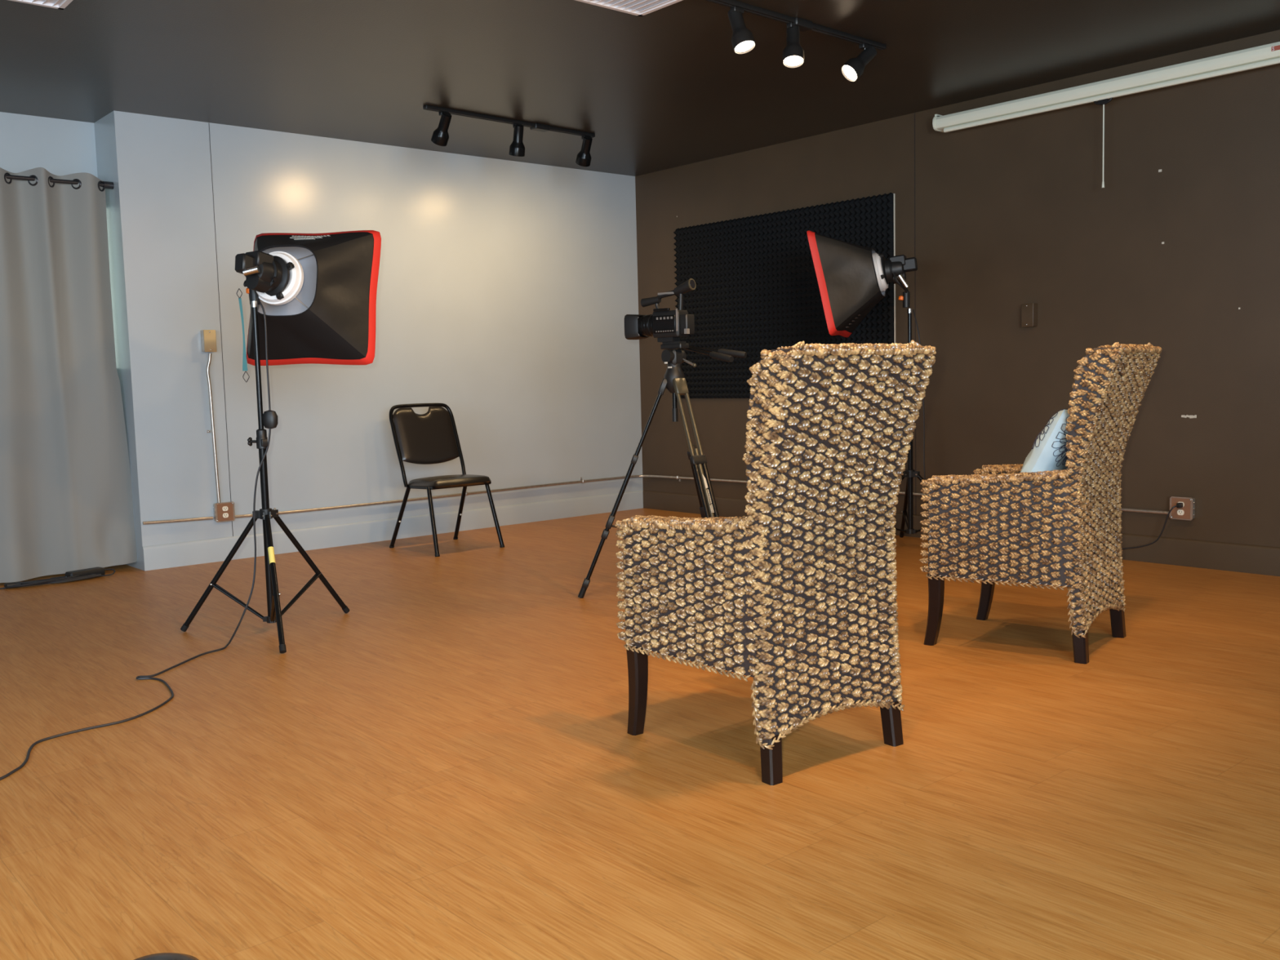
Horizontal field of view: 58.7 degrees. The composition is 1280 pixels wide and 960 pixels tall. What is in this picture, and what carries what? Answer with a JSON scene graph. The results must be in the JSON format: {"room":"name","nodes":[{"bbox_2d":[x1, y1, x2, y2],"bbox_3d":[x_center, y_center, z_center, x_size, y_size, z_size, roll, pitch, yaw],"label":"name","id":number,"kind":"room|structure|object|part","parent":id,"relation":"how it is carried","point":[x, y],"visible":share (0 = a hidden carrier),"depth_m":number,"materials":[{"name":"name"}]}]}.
{"room":"studio","nodes":[
{"label":"studio","id":0,"kind":"room"},
{"bbox_2d":[0,111,97,177],"bbox_3d":[-4.533,-0.607,5.260,3.900,2.500,0.100,-6,7,-41],"label":"wall","id":1,"kind":"structure","parent":0,"point":[62,147],"depth_m":6.23,"materials":[{"name":"grey paint"}]},
{"bbox_2d":[93,110,643,570],"bbox_3d":[-1.551,-0.897,7.603,3.700,2.500,0.460,-6,7,-41],"label":"wall","id":2,"kind":"structure","parent":0,"point":[506,289],"depth_m":7.19,"materials":[{"name":"grey paint"}]},
{"bbox_2d":[5,174,113,189],"bbox_3d":[-3.786,-1.514,5.437,2.400,0.040,0.040,-6,7,-41],"label":"curtain rod","id":3,"kind":"object","parent":2,"relation":"attached to","point":[105,184],"visible":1,"depth_m":6.04,"materials":[{"name":"grey metal"}]},
{"bbox_2d":[0,167,137,582],"bbox_3d":[-3.570,-0.517,5.699,1.912,2.160,0.089,-6,7,-41],"label":"curtain","id":4,"kind":"object","parent":3,"relation":"hanging from","point":[66,504],"visible":0.99,"depth_m":6.11,"materials":[{"name":"grey fabric"}]},
{"bbox_2d":[102,181,113,189],"bbox_3d":[-2.901,-1.607,6.203,0.049,0.040,0.040,-6,7,-41],"label":"finial","id":5,"kind":"object","parent":3,"relation":"attached to","point":[106,184],"depth_m":6.19,"materials":[{"name":"grey metal"}]},
{"bbox_2d":[142,516,213,524],"bbox_3d":[-2.606,0.229,6.426,0.386,0.028,0.018,-6,7,-41],"label":"conduit","id":6,"kind":"object","parent":2,"relation":"attached to","point":[147,522],"visible":1,"depth_m":6.42,"materials":[{"name":"metal"}]},
{"bbox_2d":[200,329,217,351],"bbox_3d":[-2.456,-0.791,6.478,0.070,0.124,0.055,-6,7,-41],"label":"junction box","id":7,"kind":"object","parent":2,"relation":"attached to","point":[208,338],"visible":1,"depth_m":6.46,"materials":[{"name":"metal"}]},
{"bbox_2d":[205,353,220,502],"bbox_3d":[-2.447,-0.295,6.523,0.038,0.860,0.027,-6,7,-41],"label":"conduit","id":8,"kind":"object","parent":2,"relation":"attached to","point":[209,361],"visible":1,"depth_m":6.52,"materials":[{"name":"metal"}]},
{"bbox_2d":[208,126,233,536],"bbox_3d":[-2.412,-0.843,6.550,0.003,2.368,0.002,-6,7,-41],"label":"trim","id":9,"kind":"structure","parent":2,"relation":"attached to","point":[209,126],"depth_m":6.54,"materials":[{"name":"grey metal"}]},
{"bbox_2d":[213,501,235,522],"bbox_3d":[-2.410,0.184,6.588,0.112,0.112,0.051,-6,7,-41],"label":"outlet box","id":10,"kind":"object","parent":2,"relation":"attached to","point":[224,511],"visible":1,"depth_m":6.57,"materials":[{"name":"metal"}]},
{"bbox_2d":[222,506,227,511],"bbox_3d":[-2.395,0.166,6.569,0.033,0.027,0.004,-6,7,-41],"label":"socket","id":11,"kind":"object","parent":10,"relation":"attached to","point":[224,508],"depth_m":6.57,"materials":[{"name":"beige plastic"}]},
{"bbox_2d":[222,512,228,517],"bbox_3d":[-2.394,0.204,6.572,0.033,0.027,0.004,-6,7,-41],"label":"socket","id":12,"kind":"object","parent":10,"relation":"attached to","point":[224,514],"depth_m":6.57,"materials":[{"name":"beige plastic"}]},
{"bbox_2d":[142,490,643,570],"bbox_3d":[-1.366,0.292,7.533,3.700,0.136,0.013,-6,7,-41],"label":"baseboard","id":13,"kind":"structure","parent":2,"relation":"attached to","point":[216,549],"depth_m":7.25,"materials":[{"name":"grey paint"}]},
{"bbox_2d":[0,507,1279,959],"bbox_3d":[-0.013,0.787,3.041,7.800,0.100,9.600,-6,7,-41],"label":"floor","id":14,"kind":"structure","parent":0,"point":[446,765],"depth_m":2.87,"materials":[{"name":"brown wood"}]},
{"bbox_2d":[0,568,115,589],"bbox_3d":[-3.195,0.537,5.913,0.891,0.033,0.121,-6,7,-41],"label":"coiled cord","id":15,"kind":"object","parent":14,"relation":"on","point":[60,579],"visible":1,"depth_m":5.97,"materials":[{"name":"grey plastic"}]},
{"bbox_2d":[4,581,22,588],"bbox_3d":[-3.241,0.543,5.883,0.080,0.024,0.040,-6,7,-41],"label":"plug","id":16,"kind":"object","parent":15,"relation":"attached to","point":[11,584],"visible":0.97,"depth_m":5.87,"materials":[{"name":"black plastic"}]},
{"bbox_2d":[65,567,105,577],"bbox_3d":[-2.982,0.505,6.116,0.070,0.044,0.190,2,6,35],"label":"power adapter","id":17,"kind":"object","parent":14,"relation":"on","point":[101,571],"visible":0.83,"depth_m":6.10,"materials":[{"name":"black plastic"}]},
{"bbox_2d":[0,301,271,780],"bbox_3d":[-1.820,0.080,3.183,0.428,1.373,2.979,0,6,18],"label":"extension cord","id":18,"kind":"object","parent":14,"relation":"on","point":[148,677],"visible":1,"depth_m":4.25,"materials":[{"name":"grey plastic"}]},
{"bbox_2d":[133,952,198,959],"bbox_3d":[-0.768,0.818,1.794,0.168,0.109,0.168,-6,7,-41],"label":"stool","id":19,"kind":"object","parent":14,"relation":"on","point":[162,956],"visible":1,"depth_m":1.83,"materials":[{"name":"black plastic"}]},
{"bbox_2d":[180,301,349,653],"bbox_3d":[-1.442,-0.048,4.617,0.675,1.346,0.710,-6,7,-41],"label":"stand","id":20,"kind":"object","parent":14,"relation":"on","point":[268,419],"visible":1,"depth_m":4.62,"materials":[{"name":"black metal"}]},
{"bbox_3d":[-1.728,0.381,4.681,0.362,0.484,0.022,-1,5,7],"label":"leg","id":21,"kind":"part","parent":20,"relation":"part of","materials":[{"name":"black metal"}]},
{"bbox_3d":[-1.569,-0.155,4.608,0.036,0.037,0.035,-1,5,0],"label":"knob","id":22,"kind":"part","parent":20,"relation":"part of","materials":[{"name":"black plastic"}]},
{"bbox_2d":[262,410,277,428],"bbox_3d":[-1.496,-0.245,4.602,0.061,0.075,0.040,-2,5,-10],"label":"switch","id":23,"kind":"object","parent":20,"relation":"attached to","point":[269,417],"depth_m":4.59,"materials":[{"name":"black plastic"}]},
{"bbox_3d":[-1.428,0.395,4.445,0.022,0.485,0.397,-4,6,-23],"label":"leg","id":24,"kind":"part","parent":20,"relation":"part of","materials":[{"name":"black metal"}]},
{"bbox_2d":[235,230,381,365],"bbox_3d":[-1.429,-0.755,4.641,0.590,0.580,0.548,0,5,10],"label":"light","id":25,"kind":"object","parent":20,"relation":"attached to","point":[317,292],"visible":1,"depth_m":4.70,"materials":[{"name":"black fabric"}]},
{"bbox_2d":[236,288,249,382],"bbox_3d":[-1.584,-0.577,4.539,0.038,0.374,0.019,-1,5,0],"label":"strap","id":26,"kind":"object","parent":25,"relation":"hanging from","point":[244,357],"visible":1,"depth_m":4.54,"materials":[{"name":"teal"}]},
{"bbox_3d":[-1.501,-0.808,4.393,0.061,0.041,0.029,-2,5,-1],"label":"chrome knob","id":27,"kind":"part","parent":25,"relation":"part of","materials":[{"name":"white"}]},
{"bbox_3d":[-1.624,-0.768,4.763,0.070,0.547,0.370,-3,6,-18],"label":"panel","id":28,"kind":"part","parent":25,"relation":"part of","materials":[{"name":"black fabric"}]},
{"bbox_3d":[-1.418,-0.791,4.703,0.545,0.545,0.277,1,-6,10],"label":"rod","id":29,"kind":"part","parent":25,"relation":"part of","materials":[{"name":"metal"}]},
{"bbox_3d":[-1.422,-0.589,4.695,0.558,0.172,0.262,1,-6,10],"label":"panel","id":30,"kind":"part","parent":25,"relation":"part of","materials":[{"name":"black fabric"}]},
{"bbox_3d":[-1.408,-0.991,4.737,0.558,0.123,0.291,0,5,10],"label":"panel","id":31,"kind":"part","parent":25,"relation":"part of","materials":[{"name":"black fabric"}]},
{"bbox_3d":[-1.204,-0.760,4.690,0.052,0.547,0.376,3,7,40],"label":"panel","id":32,"kind":"part","parent":25,"relation":"part of","materials":[{"name":"black fabric"}]},
{"bbox_3d":[-1.398,0.358,4.843,0.022,0.484,0.383,2,6,32],"label":"leg","id":33,"kind":"part","parent":20,"relation":"part of","materials":[{"name":"black metal"}]},
{"bbox_2d":[389,403,504,556],"bbox_3d":[-1.187,-0.022,6.887,0.484,0.882,0.561,-6,7,-41],"label":"chair","id":34,"kind":"object","parent":14,"relation":"on","point":[429,437],"visible":1,"depth_m":6.93,"materials":[{"name":"black"}]},
{"bbox_3d":[-1.454,0.226,6.898,0.218,0.390,0.025,3,7,41],"label":"leg","id":35,"kind":"part","parent":34,"relation":"part of","materials":[{"name":"black metal"}]},
{"bbox_3d":[-1.314,-0.274,7.003,0.400,0.347,0.135,-6,7,-41],"label":"backrest","id":36,"kind":"part","parent":34,"relation":"part of","materials":[{"name":"black leather"}]},
{"bbox_3d":[-1.304,-0.224,6.999,0.448,0.495,0.188,-6,7,-41],"label":"frame","id":37,"kind":"part","parent":34,"relation":"part of","materials":[{"name":"black metal"}]},
{"bbox_3d":[-1.203,0.242,6.611,0.025,0.395,0.136,-4,6,-28],"label":"leg","id":38,"kind":"part","parent":34,"relation":"part of","materials":[{"name":"black metal"}]},
{"bbox_3d":[-1.152,0.028,6.853,0.408,0.029,0.306,-6,7,-41],"label":"seat frame","id":39,"kind":"part","parent":34,"relation":"part of","materials":[{"name":"black metal"}]},
{"bbox_3d":[-1.140,0.004,6.837,0.424,0.065,0.357,-6,7,-41],"label":"seat","id":40,"kind":"part","parent":34,"relation":"part of","materials":[{"name":"black leather"}]},
{"bbox_3d":[-1.132,0.193,7.177,0.025,0.390,0.218,-5,6,-33],"label":"leg","id":41,"kind":"part","parent":34,"relation":"part of","materials":[{"name":"black metal"}]},
{"bbox_3d":[-0.881,0.208,6.888,0.136,0.395,0.025,2,6,36],"label":"leg","id":42,"kind":"part","parent":34,"relation":"part of","materials":[{"name":"black metal"}]},
{"bbox_2d":[577,341,746,598],"bbox_3d":[0.247,-0.044,5.160,0.798,1.163,0.770,-6,7,-41],"label":"tripod","id":43,"kind":"object","parent":14,"relation":"on","point":[674,381],"visible":0.73,"depth_m":5.11,"materials":[{"name":"black metal"}]},
{"bbox_3d":[-0.131,0.177,5.206,0.286,0.646,0.035,-1,5,0],"label":"leg","id":44,"kind":"part","parent":43,"relation":"part of","materials":[{"name":"black metal"}]},
{"bbox_3d":[-0.014,-0.120,5.180,0.303,0.678,0.072,-1,5,0],"label":"leg","id":45,"kind":"part","parent":43,"relation":"part of","materials":[{"name":"black plastic"}]},
{"bbox_2d":[624,278,696,342],"bbox_3d":[0.101,-0.762,5.153,0.364,0.274,0.114,3,7,41],"label":"camcorder","id":46,"kind":"object","parent":43,"relation":"on","point":[668,326],"visible":1,"depth_m":5.11,"materials":[{"name":"black plastic"}]},
{"bbox_2d":[624,314,648,339],"bbox_3d":[-0.008,-0.708,5.254,0.072,0.116,0.114,3,7,41],"label":"hood","id":47,"kind":"object","parent":46,"relation":"attached to","point":[633,322],"depth_m":5.21,"materials":[{"name":"black plastic"}]},
{"bbox_3d":[0.115,-0.715,5.085,0.134,0.104,0.015,3,7,41],"label":"panel","id":48,"kind":"part","parent":46,"relation":"part of","materials":[{"name":"black plastic"}]},
{"bbox_3d":[0.131,-0.803,5.122,0.158,0.107,0.023,3,7,41],"label":"handle","id":49,"kind":"part","parent":46,"relation":"part of","materials":[{"name":"black plastic"}]},
{"bbox_3d":[0.158,-0.335,5.160,0.025,0.140,0.026,-6,7,-41],"label":"leveling handle","id":50,"kind":"part","parent":43,"relation":"part of","materials":[{"name":"black"}]},
{"bbox_3d":[0.224,-0.529,5.127,0.066,0.042,0.017,1,6,28],"label":"lock knob","id":51,"kind":"part","parent":43,"relation":"part of","materials":[{"name":"black plastic"}]},
{"bbox_3d":[0.246,-0.578,5.096,0.048,0.054,0.201,-6,7,-41],"label":"pan handle","id":52,"kind":"part","parent":43,"relation":"part of","materials":[{"name":"black"}]},
{"bbox_3d":[0.264,-0.591,5.176,0.200,0.054,0.087,1,6,28],"label":"pan handle","id":53,"kind":"part","parent":43,"relation":"part of","materials":[{"name":"black"}]},
{"bbox_3d":[0.323,0.190,4.945,0.035,0.646,0.286,-5,6,-30],"label":"leg","id":54,"kind":"part","parent":43,"relation":"part of","materials":[{"name":"brown"}]},
{"bbox_2d":[614,340,936,785],"bbox_3d":[0.366,0.180,3.077,0.589,1.084,0.694,-5,6,-36],"label":"wicker armchair","id":55,"kind":"object","parent":14,"relation":"on","point":[796,595],"visible":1,"depth_m":2.88,"materials":[{"name":"wicker"}]},
{"bbox_3d":[-0.012,0.587,3.206,0.050,0.268,0.070,-5,6,-36],"label":"leg","id":56,"kind":"part","parent":55,"relation":"part of","materials":[{"name":"black paint"}]},
{"bbox_3d":[0.134,0.277,3.009,0.091,0.400,0.543,-6,7,-40],"label":"armrest","id":57,"kind":"part","parent":55,"relation":"part of","materials":[{"name":"wicker"}]},
{"bbox_3d":[0.326,0.688,2.823,0.048,0.120,0.052,-5,6,-36],"label":"leg","id":58,"kind":"part","parent":55,"relation":"part of","materials":[{"name":"black paint"}]},
{"bbox_3d":[0.513,0.145,2.875,0.546,0.986,0.196,-5,6,-36],"label":"backrest","id":59,"kind":"part","parent":55,"relation":"part of","materials":[{"name":"wicker"}]},
{"bbox_3d":[0.681,0.655,3.084,0.048,0.120,0.052,-5,6,-36],"label":"leg","id":60,"kind":"part","parent":55,"relation":"part of","materials":[{"name":"black paint"}]},
{"bbox_2d":[895,308,928,537],"bbox_3d":[1.516,-0.269,6.253,0.823,1.342,0.801,-6,7,-41],"label":"stand","id":61,"kind":"object","parent":14,"relation":"on","point":[909,473],"visible":0.42,"depth_m":6.36,"materials":[{"name":"black metal"}]},
{"bbox_2d":[806,230,928,511],"bbox_3d":[1.489,-0.492,6.318,1.003,1.773,0.581,1,6,20],"label":"light","id":62,"kind":"object","parent":61,"relation":"attached to","point":[852,279],"visible":0.94,"depth_m":6.18,"materials":[{"name":"black fabric"}]},
{"bbox_3d":[1.153,-1.315,6.360,0.311,0.119,0.558,1,6,20],"label":"panel","id":63,"kind":"part","parent":62,"relation":"part of","materials":[{"name":"black fabric"}]},
{"bbox_3d":[1.116,-1.074,6.173,0.393,0.546,0.062,-2,5,-8],"label":"panel","id":64,"kind":"part","parent":62,"relation":"part of","materials":[{"name":"black fabric"}]},
{"bbox_3d":[1.239,-0.931,6.367,0.280,0.181,0.558,-12,1,21],"label":"panel","id":65,"kind":"part","parent":62,"relation":"part of","materials":[{"name":"black fabric"}]},
{"bbox_3d":[1.444,-1.005,6.287,0.034,0.028,0.033,2,6,35],"label":"orange knob","id":66,"kind":"part","parent":62,"relation":"part of","materials":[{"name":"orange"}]},
{"bbox_3d":[1.435,-1.083,6.199,0.053,0.082,0.032,-12,1,21],"label":"chrome knob","id":67,"kind":"part","parent":62,"relation":"part of","materials":[{"name":"white metal"}]},
{"bbox_3d":[1.753,-0.278,6.284,0.489,1.341,0.060,1,6,26],"label":"power cord","id":68,"kind":"part","parent":62,"relation":"part of","materials":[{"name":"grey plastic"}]},
{"bbox_3d":[1.547,0.150,6.632,0.022,0.427,0.445,-1,5,7],"label":"leg","id":69,"kind":"part","parent":61,"relation":"part of","materials":[{"name":"black metal"}]},
{"bbox_3d":[1.720,0.182,6.227,0.445,0.427,0.022,2,7,37],"label":"leg","id":70,"kind":"part","parent":61,"relation":"part of","materials":[{"name":"black metal"}]},
{"bbox_2d":[919,342,1161,664],"bbox_3d":[1.461,0.055,4.140,0.694,1.084,0.589,3,7,38],"label":"wicker armchair","id":71,"kind":"object","parent":14,"relation":"on","point":[997,522],"visible":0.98,"depth_m":3.95,"materials":[{"name":"wicker"}]},
{"bbox_3d":[1.073,0.472,4.163,0.070,0.268,0.050,3,7,38],"label":"leg","id":72,"kind":"part","parent":71,"relation":"part of","materials":[{"name":"black paint"}]},
{"bbox_3d":[1.390,0.427,4.567,0.070,0.268,0.050,3,7,38],"label":"leg","id":73,"kind":"part","parent":71,"relation":"part of","materials":[{"name":"black paint"}]},
{"bbox_3d":[1.259,0.157,4.013,0.543,0.400,0.091,2,6,34],"label":"armrest","id":74,"kind":"part","parent":71,"relation":"part of","materials":[{"name":"wicker"}]},
{"bbox_3d":[1.547,0.116,4.379,0.542,0.401,0.091,3,7,41],"label":"armrest","id":75,"kind":"part","parent":71,"relation":"part of","materials":[{"name":"wicker"}]},
{"bbox_2d":[1019,408,1069,472],"bbox_3d":[1.487,-0.071,4.082,0.241,0.380,0.430,3,7,38],"label":"pillow","id":76,"kind":"object","parent":71,"relation":"on","point":[1048,451],"visible":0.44,"depth_m":3.90,"materials":[{"name":"blue fabric"}]},
{"bbox_3d":[1.504,0.561,3.882,0.052,0.120,0.048,3,7,38],"label":"leg","id":77,"kind":"part","parent":71,"relation":"part of","materials":[{"name":"black paint"}]},
{"bbox_3d":[1.656,0.015,3.984,0.196,0.986,0.546,3,7,38],"label":"backrest","id":78,"kind":"part","parent":71,"relation":"part of","materials":[{"name":"wicker"}]},
{"bbox_3d":[1.775,0.523,4.229,0.052,0.120,0.048,3,7,38],"label":"leg","id":79,"kind":"part","parent":71,"relation":"part of","materials":[{"name":"black paint"}]},
{"bbox_2d":[1121,502,1182,549],"bbox_3d":[2.183,0.243,6.056,1.329,0.321,0.131,3,7,40],"label":"extension cord","id":80,"kind":"object","parent":14,"relation":"on","point":[1178,504],"visible":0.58,"depth_m":5.65,"materials":[{"name":"black plastic"}]},
{"bbox_2d":[0,0,1279,176],"bbox_3d":[-0.079,-1.801,2.804,7.800,0.100,9.600,-6,7,-41],"label":"ceiling","id":81,"kind":"structure","parent":0,"point":[667,87],"depth_m":5.39,"materials":[{"name":"brown paint"}]},
{"bbox_2d":[8,0,72,9],"bbox_3d":[-2.276,-1.799,4.010,0.600,0.014,0.600,-6,7,-41],"label":"ceiling vent","id":82,"kind":"object","parent":81,"relation":"in","point":[57,4],"visible":1,"depth_m":4.36,"materials":[{"name":"white metal"}]},
{"bbox_2d":[422,104,595,137],"bbox_3d":[-0.727,-2.065,6.587,1.222,0.030,0.060,-6,7,-44],"label":"track rail","id":83,"kind":"object","parent":81,"relation":"attached to","point":[535,126],"visible":0.99,"depth_m":6.55,"materials":[{"name":"black metal"}]},
{"bbox_2d":[431,111,452,146],"bbox_3d":[-1.089,-1.935,6.284,0.092,0.176,0.160,-6,7,-41],"label":"spotlight","id":84,"kind":"object","parent":83,"relation":"attached to","point":[440,136],"visible":1,"depth_m":6.26,"materials":[{"name":"black plastic"}]},
{"bbox_2d":[509,124,524,156],"bbox_3d":[-0.712,-1.974,6.634,0.095,0.183,0.124,-6,7,-41],"label":"spotlight","id":85,"kind":"object","parent":83,"relation":"attached to","point":[517,148],"visible":1,"depth_m":6.60,"materials":[{"name":"black plastic"}]},
{"bbox_2d":[575,135,592,166],"bbox_3d":[-0.333,-2.019,7.003,0.100,0.178,0.153,-6,7,-41],"label":"spotlight","id":86,"kind":"object","parent":83,"relation":"attached to","point":[583,158],"visible":1,"depth_m":6.98,"materials":[{"name":"black plastic"}]},
{"bbox_2d":[575,0,682,16],"bbox_3d":[-0.026,-1.879,4.274,0.600,0.014,0.600,-6,7,-41],"label":"ceiling vent","id":87,"kind":"object","parent":81,"relation":"in","point":[636,7],"visible":1,"depth_m":4.56,"materials":[{"name":"white metal"}]},
{"bbox_2d":[704,0,886,50],"bbox_3d":[0.672,-1.941,4.844,1.216,0.030,0.062,-6,7,-41],"label":"track rail","id":88,"kind":"object","parent":81,"relation":"attached to","point":[804,24],"visible":0.98,"depth_m":4.82,"materials":[{"name":"black metal"}]},
{"bbox_2d":[727,5,755,54],"bbox_3d":[0.406,-1.815,4.584,0.092,0.183,0.128,-6,7,-41],"label":"spotlight","id":89,"kind":"object","parent":88,"relation":"attached to","point":[743,42],"visible":1,"depth_m":4.57,"materials":[{"name":"black plastic"}]},
{"bbox_3d":[0.393,-1.879,4.596,0.056,0.054,0.029,-6,7,-41],"label":"stem","id":90,"kind":"part","parent":89,"relation":"part of","materials":[{"name":"black plastic"}]},
{"bbox_3d":[0.420,-1.749,4.576,0.082,0.034,0.076,-6,7,-41],"label":"bulb","id":91,"kind":"part","parent":89,"relation":"part of","materials":[{"name":"white glass"}]},
{"bbox_2d":[782,22,804,68],"bbox_3d":[0.648,-1.842,4.807,0.112,0.183,0.107,-6,7,-41],"label":"spotlight","id":92,"kind":"object","parent":88,"relation":"attached to","point":[793,53],"visible":1,"depth_m":4.80,"materials":[{"name":"black plastic"}]},
{"bbox_3d":[0.649,-1.906,4.825,0.056,0.054,0.029,-6,7,-41],"label":"stem","id":93,"kind":"part","parent":92,"relation":"part of","materials":[{"name":"black plastic"}]},
{"bbox_3d":[0.647,-1.774,4.802,0.079,0.032,0.080,-6,7,-41],"label":"bulb","id":94,"kind":"part","parent":92,"relation":"part of","materials":[{"name":"white glass"}]},
{"bbox_2d":[840,43,876,82],"bbox_3d":[0.993,-1.888,5.152,0.172,0.168,0.091,-4,6,-25],"label":"spotlight","id":95,"kind":"object","parent":88,"relation":"attached to","point":[852,69],"visible":1,"depth_m":5.14,"materials":[{"name":"black plastic"}]},
{"bbox_3d":[0.949,-1.840,5.135,0.057,0.061,0.080,-6,7,-41],"label":"bulb","id":96,"kind":"part","parent":95,"relation":"part of","materials":[{"name":"white glass"}]},
{"bbox_3d":[1.020,-1.946,5.158,0.056,0.054,0.029,-6,7,-41],"label":"stem","id":97,"kind":"part","parent":95,"relation":"part of","materials":[{"name":"black plastic"}]},
{"bbox_2d":[635,29,1279,546],"bbox_3d":[2.823,-0.813,5.472,0.100,2.500,9.500,-6,7,-41],"label":"wall","id":98,"kind":"structure","parent":0,"point":[1010,214],"depth_m":6.00,"materials":[{"name":"brown paint"}]},
{"bbox_2d":[235,475,1169,518],"bbox_3d":[0.144,0.192,6.167,3.189,0.055,4.039,-6,7,-41],"label":"conduit","id":99,"kind":"object","parent":98,"relation":"attached to","point":[1125,509],"visible":0.67,"depth_m":7.53,"materials":[{"name":"metal"}]},
{"bbox_2d":[673,192,895,398],"bbox_3d":[0.888,-1.157,7.548,0.052,1.225,1.917,-6,7,-41],"label":"panel","id":100,"kind":"object","parent":98,"relation":"attached to","point":[757,289],"visible":0.59,"depth_m":7.61,"materials":[{"name":"black"}]},
{"bbox_2d":[914,112,915,515],"bbox_3d":[1.633,-0.964,6.752,0.002,2.368,0.004,-6,7,-41],"label":"trim","id":101,"kind":"structure","parent":98,"relation":"attached to","point":[914,113],"depth_m":6.71,"materials":[{"name":"grey metal"}]},
{"bbox_2d":[676,168,1239,417],"bbox_3d":[1.558,-1.099,6.822,0.002,1.419,3.883,-6,7,-41],"label":"wall label","id":102,"kind":"object","parent":98,"relation":"attached to","point":[1159,171],"depth_m":5.60,"materials":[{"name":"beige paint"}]},
{"bbox_2d":[643,490,1279,576],"bbox_3d":[2.974,0.382,5.355,0.013,0.136,9.000,-6,7,-41],"label":"baseboard","id":103,"kind":"structure","parent":98,"relation":"attached to","point":[1223,556],"depth_m":5.71,"materials":[{"name":"brown paint"}]},
{"bbox_2d":[1021,302,1037,327],"bbox_3d":[2.110,-0.893,6.167,0.054,0.124,0.070,-6,7,-41],"label":"junction box","id":104,"kind":"object","parent":98,"relation":"attached to","point":[1028,311],"visible":1,"depth_m":6.15,"materials":[{"name":"brown paint"}]},
{"bbox_2d":[932,41,1279,187],"bbox_3d":[2.511,-1.732,5.541,0.118,0.543,2.474,-6,7,-41],"label":"projector screen","id":105,"kind":"object","parent":98,"relation":"attached to","point":[1267,55],"visible":1,"depth_m":5.64,"materials":[{"name":"white metal"}]},
{"bbox_3d":[2.327,-1.678,5.710,0.013,0.415,0.013,-3,6,-18],"label":"pull cord","id":106,"kind":"part","parent":105,"relation":"part of","materials":[{"name":"white fabric"}]},
{"bbox_2d":[1169,496,1195,520],"bbox_3d":[2.685,0.139,5.629,0.051,0.112,0.112,-6,7,-41],"label":"outlet box","id":107,"kind":"object","parent":98,"relation":"attached to","point":[1187,512],"visible":0.98,"depth_m":5.61,"materials":[{"name":"metal"}]},
{"bbox_2d":[1177,509,1184,515],"bbox_3d":[2.668,0.160,5.616,0.004,0.027,0.033,-6,7,-41],"label":"socket","id":108,"kind":"object","parent":107,"relation":"attached to","point":[1180,512],"depth_m":5.61,"materials":[{"name":"beige plastic"}]}
]}

